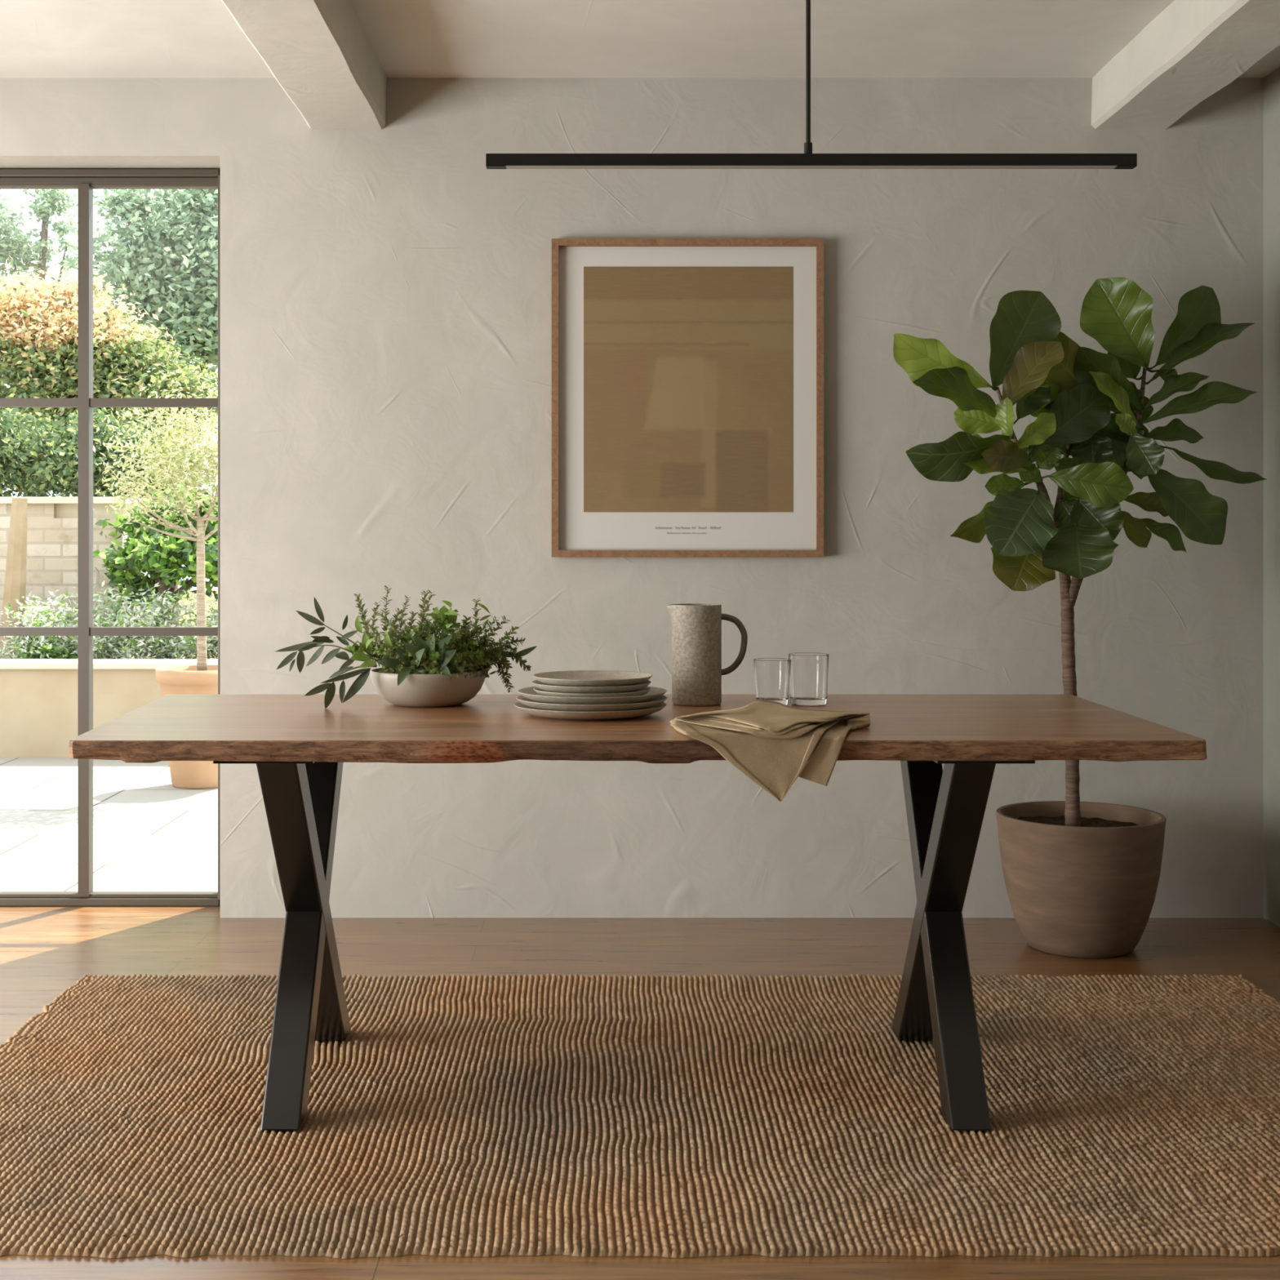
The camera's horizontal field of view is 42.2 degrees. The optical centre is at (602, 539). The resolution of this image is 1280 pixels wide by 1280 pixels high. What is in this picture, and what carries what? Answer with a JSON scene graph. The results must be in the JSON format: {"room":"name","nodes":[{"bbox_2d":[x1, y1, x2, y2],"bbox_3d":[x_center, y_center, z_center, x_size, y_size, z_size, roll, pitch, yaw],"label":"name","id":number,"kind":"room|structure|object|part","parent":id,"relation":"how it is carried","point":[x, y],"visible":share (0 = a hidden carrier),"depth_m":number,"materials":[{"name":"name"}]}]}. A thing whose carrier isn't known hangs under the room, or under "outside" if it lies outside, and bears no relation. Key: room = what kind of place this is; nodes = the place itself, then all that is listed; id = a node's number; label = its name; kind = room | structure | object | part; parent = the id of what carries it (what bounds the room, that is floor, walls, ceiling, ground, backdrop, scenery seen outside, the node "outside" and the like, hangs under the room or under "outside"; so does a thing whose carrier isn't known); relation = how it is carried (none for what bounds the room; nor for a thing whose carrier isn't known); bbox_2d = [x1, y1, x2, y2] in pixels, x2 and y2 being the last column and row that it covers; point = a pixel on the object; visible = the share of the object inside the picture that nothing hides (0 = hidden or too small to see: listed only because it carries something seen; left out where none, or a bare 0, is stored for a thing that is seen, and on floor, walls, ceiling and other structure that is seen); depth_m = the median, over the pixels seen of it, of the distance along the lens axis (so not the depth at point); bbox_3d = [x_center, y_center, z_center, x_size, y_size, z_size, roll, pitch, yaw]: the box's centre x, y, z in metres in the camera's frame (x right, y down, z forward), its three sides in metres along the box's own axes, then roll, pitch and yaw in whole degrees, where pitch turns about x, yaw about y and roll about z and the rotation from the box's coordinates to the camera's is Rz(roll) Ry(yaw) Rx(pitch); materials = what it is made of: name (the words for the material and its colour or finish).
{"room":"dining room","nodes":[
{"label":"dining room","id":0,"kind":"room"},
{"bbox_2d":[144,590,217,658],"bbox_3d":[-3.500,1.365,26.000,25.000,0.320,28.000,0,0,0],"label":"ground","id":1,"kind":"structure","parent":0,"point":[212,597],"depth_m":29.80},
{"bbox_2d":[0,189,77,496],"bbox_3d":[-7.666,-1.776,20.913,2.133,5.908,1.420,0,0,17],"label":"tree","id":2,"kind":"object","parent":1,"relation":"on","point":[45,211],"visible":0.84,"depth_m":20.91,"materials":[{"name":"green plant"}]},
{"bbox_2d":[0,244,217,496],"bbox_3d":[-3.946,-0.517,12.793,2.518,3.386,1.674,0,0,-10],"label":"hedge","id":3,"kind":"object","parent":1,"relation":"on","point":[38,335],"visible":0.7,"depth_m":12.49,"materials":[{"name":"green plant"}]},
{"bbox_2d":[35,189,217,654],"bbox_3d":[-4.062,-1.553,17.048,2.748,5.460,2.586,0,0,30],"label":"tree","id":4,"kind":"object","parent":1,"relation":"on","point":[170,263],"visible":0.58,"depth_m":16.64,"materials":[{"name":"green plant"}]},
{"bbox_2d":[369,667,485,706],"bbox_3d":[-0.377,0.318,3.580,0.249,0.074,0.249,0,0,0],"label":"bowl","id":5,"kind":"object","parent":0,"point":[401,686],"depth_m":3.48,"materials":[{"name":"beige ceramic"}]},
{"bbox_2d":[0,78,1263,917],"bbox_3d":[-0.817,-0.125,5.061,5.566,2.500,0.260,0,0,0],"label":"wall","id":6,"kind":"structure","parent":0,"point":[385,294],"depth_m":4.93,"materials":[{"name":"paint"}]},
{"bbox_2d":[0,168,219,906],"bbox_3d":[-1.880,-0.007,5.078,1.480,2.265,0.114,0,0,0],"label":"window frame","id":7,"kind":"structure","parent":6,"relation":"in","point":[85,180],"depth_m":5.09,"materials":[{"name":"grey metal"}]},
{"bbox_2d":[551,238,823,557],"bbox_3d":[0.251,-0.420,4.910,0.805,0.942,0.031,0,0,0],"label":"framed print","id":8,"kind":"object","parent":6,"relation":"attached to","point":[687,374],"visible":1,"depth_m":4.91,"materials":[{"name":"brown paper"}]},
{"bbox_2d":[0,906,1279,1279],"bbox_3d":[-0.817,1.200,0.345,6.166,0.150,9.691,0,0,0],"label":"floor","id":9,"kind":"structure","parent":0,"point":[45,951],"depth_m":4.46,"materials":[{"name":"brown wood"}]},
{"bbox_2d":[0,973,1279,1258],"bbox_3d":[0.152,1.117,3.425,2.986,0.015,1.669,0,0,0],"label":"jute rug","id":10,"kind":"object","parent":9,"relation":"on","point":[674,1117],"visible":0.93,"depth_m":3.18,"materials":[{"name":"brown wicker"}]},
{"bbox_2d":[68,693,1207,1130],"bbox_3d":[0.038,0.734,3.366,2.076,0.758,0.901,0,0,0],"label":"dining table","id":11,"kind":"object","parent":10,"relation":"on","point":[299,747],"visible":0.89,"depth_m":3.21,"materials":[{"name":"brown wood"}]},
{"bbox_3d":[-0.610,0.397,3.371,0.180,0.008,0.798,0,0,0],"label":"mounting plate","id":12,"kind":"part","parent":11,"relation":"part of","materials":[{"name":"metal"}]},
{"bbox_2d":[275,585,537,708],"bbox_3d":[-0.425,0.227,3.574,0.568,0.258,0.259,0,0,-2],"label":"potted plant","id":13,"kind":"object","parent":11,"relation":"on","point":[430,670],"visible":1,"depth_m":3.52,"materials":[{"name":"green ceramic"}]},
{"bbox_2d":[513,701,666,719],"bbox_3d":[-0.025,0.344,3.362,0.311,0.022,0.311,0,0,0],"label":"dinner plate","id":14,"kind":"object","parent":11,"relation":"on","point":[544,713],"visible":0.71,"depth_m":3.24,"materials":[{"name":"grey ceramic"}]},
{"bbox_2d":[515,694,667,711],"bbox_3d":[-0.022,0.330,3.360,0.307,0.022,0.307,0,0,0],"label":"dinner plate","id":15,"kind":"object","parent":14,"relation":"on","point":[542,706],"visible":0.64,"depth_m":3.24,"materials":[{"name":"grey ceramic"}]},
{"bbox_2d":[517,686,666,704],"bbox_3d":[-0.021,0.317,3.364,0.304,0.022,0.304,0,0,0],"label":"dinner plate","id":16,"kind":"object","parent":15,"relation":"on","point":[530,693],"visible":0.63,"depth_m":3.25,"materials":[{"name":"grey ceramic"}]},
{"bbox_2d":[533,686,651,697],"bbox_3d":[-0.021,0.311,3.362,0.239,0.020,0.239,0,0,0],"label":"plate","id":17,"kind":"object","parent":16,"relation":"on","point":[642,691],"visible":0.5,"depth_m":3.27,"materials":[{"name":"grey ceramic"}]},
{"bbox_2d":[531,680,651,693],"bbox_3d":[-0.024,0.298,3.362,0.243,0.020,0.243,0,0,0],"label":"plate","id":18,"kind":"object","parent":17,"relation":"on","point":[624,689],"visible":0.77,"depth_m":3.26,"materials":[{"name":"grey ceramic"}]},
{"bbox_2d":[533,670,652,686],"bbox_3d":[-0.021,0.284,3.362,0.243,0.020,0.243,0,0,0],"label":"plate","id":19,"kind":"object","parent":18,"relation":"on","point":[572,677],"visible":0.94,"depth_m":3.42,"materials":[{"name":"grey ceramic"}]},
{"bbox_2d":[666,603,747,706],"bbox_3d":[0.221,0.247,3.572,0.161,0.216,0.108,0,0,25],"label":"jug","id":20,"kind":"object","parent":11,"relation":"on","point":[697,672],"visible":1,"depth_m":3.54,"materials":[{"name":"grey ceramic"}]},
{"bbox_3d":[0.282,0.226,3.580,0.062,0.134,0.022,0,0,0],"label":"handle","id":21,"kind":"part","parent":20,"relation":"part of","materials":[{"name":"black ceramic"}]},
{"bbox_2d":[670,700,870,801],"bbox_3d":[0.325,0.390,3.179,0.404,0.140,0.559,0,0,0],"label":"linen napkin","id":22,"kind":"object","parent":11,"relation":"on","point":[772,744],"visible":1,"depth_m":2.92,"materials":[{"name":"beige fabric"}]},
{"bbox_2d":[753,657,791,705],"bbox_3d":[0.364,0.305,3.560,0.081,0.098,0.081,0,0,0],"label":"drinking glass","id":23,"kind":"object","parent":11,"relation":"on","point":[771,675],"visible":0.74,"depth_m":3.53,"materials":[{"name":"clear glass"}]},
{"bbox_2d":[788,652,828,706],"bbox_3d":[0.444,0.300,3.575,0.087,0.108,0.087,0,0,0],"label":"drinking glass","id":24,"kind":"object","parent":11,"relation":"on","point":[809,672],"visible":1,"depth_m":3.54,"materials":[{"name":"clear glass"}]},
{"bbox_3d":[0.688,0.397,3.371,0.176,0.008,0.798,0,0,0],"label":"mounting plate","id":25,"kind":"part","parent":11,"relation":"part of","materials":[{"name":"metal"}]},
{"bbox_2d":[893,277,1266,958],"bbox_3d":[1.333,0.203,4.586,1.084,1.845,0.468,0,0,0],"label":"fig","id":26,"kind":"object","parent":9,"relation":"on","point":[1082,878],"visible":0.99,"depth_m":4.52,"materials":[{"name":"green plant"}]},
{"bbox_2d":[0,0,1279,78],"bbox_3d":[-0.817,-1.475,0.345,6.166,0.200,9.691,0,0,0],"label":"ceiling","id":27,"kind":"structure","parent":0,"point":[39,38],"depth_m":4.51,"materials":[{"name":"paint"}]},
{"bbox_2d":[221,0,386,129],"bbox_3d":[-0.760,-1.298,0.365,0.240,0.155,9.131,0,0,0],"label":"ceiling beam","id":28,"kind":"structure","parent":27,"relation":"attached to","point":[320,53],"depth_m":4.26,"materials":[{"name":"paint"}]},
{"bbox_2d":[485,0,1137,168],"bbox_3d":[0.423,-1.066,3.370,1.320,0.618,0.116,0,0,0],"label":"pendant lamp","id":29,"kind":"object","parent":27,"relation":"hanging from","point":[807,160],"visible":1,"depth_m":3.36,"materials":[{"name":"black metal"}]},
{"bbox_3d":[0.418,-1.079,3.370,0.009,0.552,0.010,0,0,45],"label":"rod","id":30,"kind":"part","parent":29,"relation":"part of","materials":[{"name":"black metal"}]},
{"bbox_2d":[505,165,1116,168],"bbox_3d":[0.423,-0.758,3.370,1.239,0.001,0.026,0,0,0],"label":"diffuser","id":31,"kind":"object","parent":29,"relation":"attached to","point":[506,166],"depth_m":3.37,"materials":[{"name":"grey plastic"}]},
{"bbox_2d":[1091,0,1279,128],"bbox_3d":[1.571,-1.297,0.365,0.239,0.155,9.131,0,0,0],"label":"ceiling beam","id":32,"kind":"structure","parent":27,"relation":"attached to","point":[1192,50],"depth_m":4.32,"materials":[{"name":"paint"}]},
{"bbox_2d":[995,800,1166,958],"bbox_3d":[1.321,0.942,4.586,0.453,0.367,0.453,0,0,0],"label":"pot","id":33,"kind":"object","parent":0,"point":[1082,881],"depth_m":4.43,"materials":[{"name":"brown ceramic"}]},
{"bbox_2d":[1263,66,1279,927],"bbox_3d":[2.066,-0.125,0.495,0.200,2.500,9.391,0,0,0],"label":"wall","id":34,"kind":"structure","parent":0,"point":[1272,81],"depth_m":4.87,"materials":[{"name":"paint"}]},
{"label":"outside","id":35,"kind":"structure","parent":0,"visible":0},
{"bbox_2d":[0,757,217,891],"bbox_3d":[-3.000,1.350,8.695,22.000,0.350,7.009,0,0,0],"label":"patio","id":36,"kind":"structure","parent":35,"point":[150,833],"depth_m":6.79,"materials":[{"name":"stone"}]},
{"bbox_2d":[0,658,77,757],"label":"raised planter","id":37,"kind":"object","parent":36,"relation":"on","point":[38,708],"depth_m":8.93,"materials":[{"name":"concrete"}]},
{"bbox_2d":[0,497,27,658],"bbox_3d":[-3.483,0.259,9.745,0.173,1.015,0.148,0,0,23],"label":"post","id":38,"kind":"object","parent":37,"relation":"on","point":[15,587],"visible":0.71,"depth_m":9.70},
{"bbox_2d":[0,586,96,658],"bbox_3d":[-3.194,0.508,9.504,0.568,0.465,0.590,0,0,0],"label":"shrub","id":39,"kind":"object","parent":37,"relation":"on","point":[37,617],"visible":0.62,"depth_m":9.42,"materials":[{"name":"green plant"}]},
{"bbox_2d":[0,496,146,658],"bbox_3d":[-7.455,0.456,10.325,9.091,1.438,0.550,0,0,0],"label":"wall","id":40,"kind":"structure","parent":36,"relation":"on","point":[51,564],"depth_m":10.10,"materials":[{"name":"brick"}]},
{"bbox_2d":[0,391,213,524],"bbox_3d":[-3.648,0.089,11.058,2.308,2.173,1.311,0,0,-12],"label":"bush","id":41,"kind":"object","parent":36,"relation":"on","point":[25,466],"visible":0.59,"depth_m":10.85,"materials":[{"name":"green plant"}]},
{"bbox_2d":[69,373,217,789],"bbox_3d":[-1.900,0.193,7.969,1.288,1.963,1.029,0,0,0],"label":"tree","id":42,"kind":"object","parent":36,"relation":"on","point":[202,677],"visible":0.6,"depth_m":7.85,"materials":[{"name":"green plant"}]},
{"bbox_3d":[-1.921,0.894,7.940,0.432,0.562,0.432,0,0,0],"label":"pot","id":43,"kind":"part","parent":42,"relation":"part of","materials":[{"name":"ceramic"}]},
{"bbox_2d":[93,658,196,728],"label":"raised planter","id":44,"kind":"object","parent":36,"relation":"on","point":[121,686],"depth_m":8.93,"materials":[{"name":"concrete"}]},
{"bbox_2d":[56,580,164,658],"bbox_3d":[-2.822,0.501,9.511,0.624,0.545,0.656,0,0,0],"label":"shrub","id":45,"kind":"object","parent":44,"relation":"on","point":[102,644],"visible":0.59,"depth_m":9.43,"materials":[{"name":"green plant"}]},
{"bbox_2d":[93,480,217,658],"bbox_3d":[-2.433,0.183,9.821,1.232,1.117,0.951,0,0,0],"label":"leafy bush","id":46,"kind":"object","parent":44,"relation":"on","point":[164,562],"visible":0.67,"depth_m":9.71,"materials":[{"name":"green plant"}]},
{"bbox_2d":[106,582,212,658],"bbox_3d":[-2.554,0.501,9.495,0.613,0.515,0.572,0,0,-40],"label":"shrub","id":47,"kind":"object","parent":44,"relation":"on","point":[171,644],"visible":0.73,"depth_m":9.43,"materials":[{"name":"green plant"}]},
{"bbox_2d":[166,583,217,658],"bbox_3d":[-2.205,0.506,9.510,0.592,0.530,0.644,0,0,30],"label":"shrub","id":48,"kind":"object","parent":44,"relation":"on","point":[211,642],"visible":0.16,"depth_m":9.43,"materials":[{"name":"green plant"}]}
]}

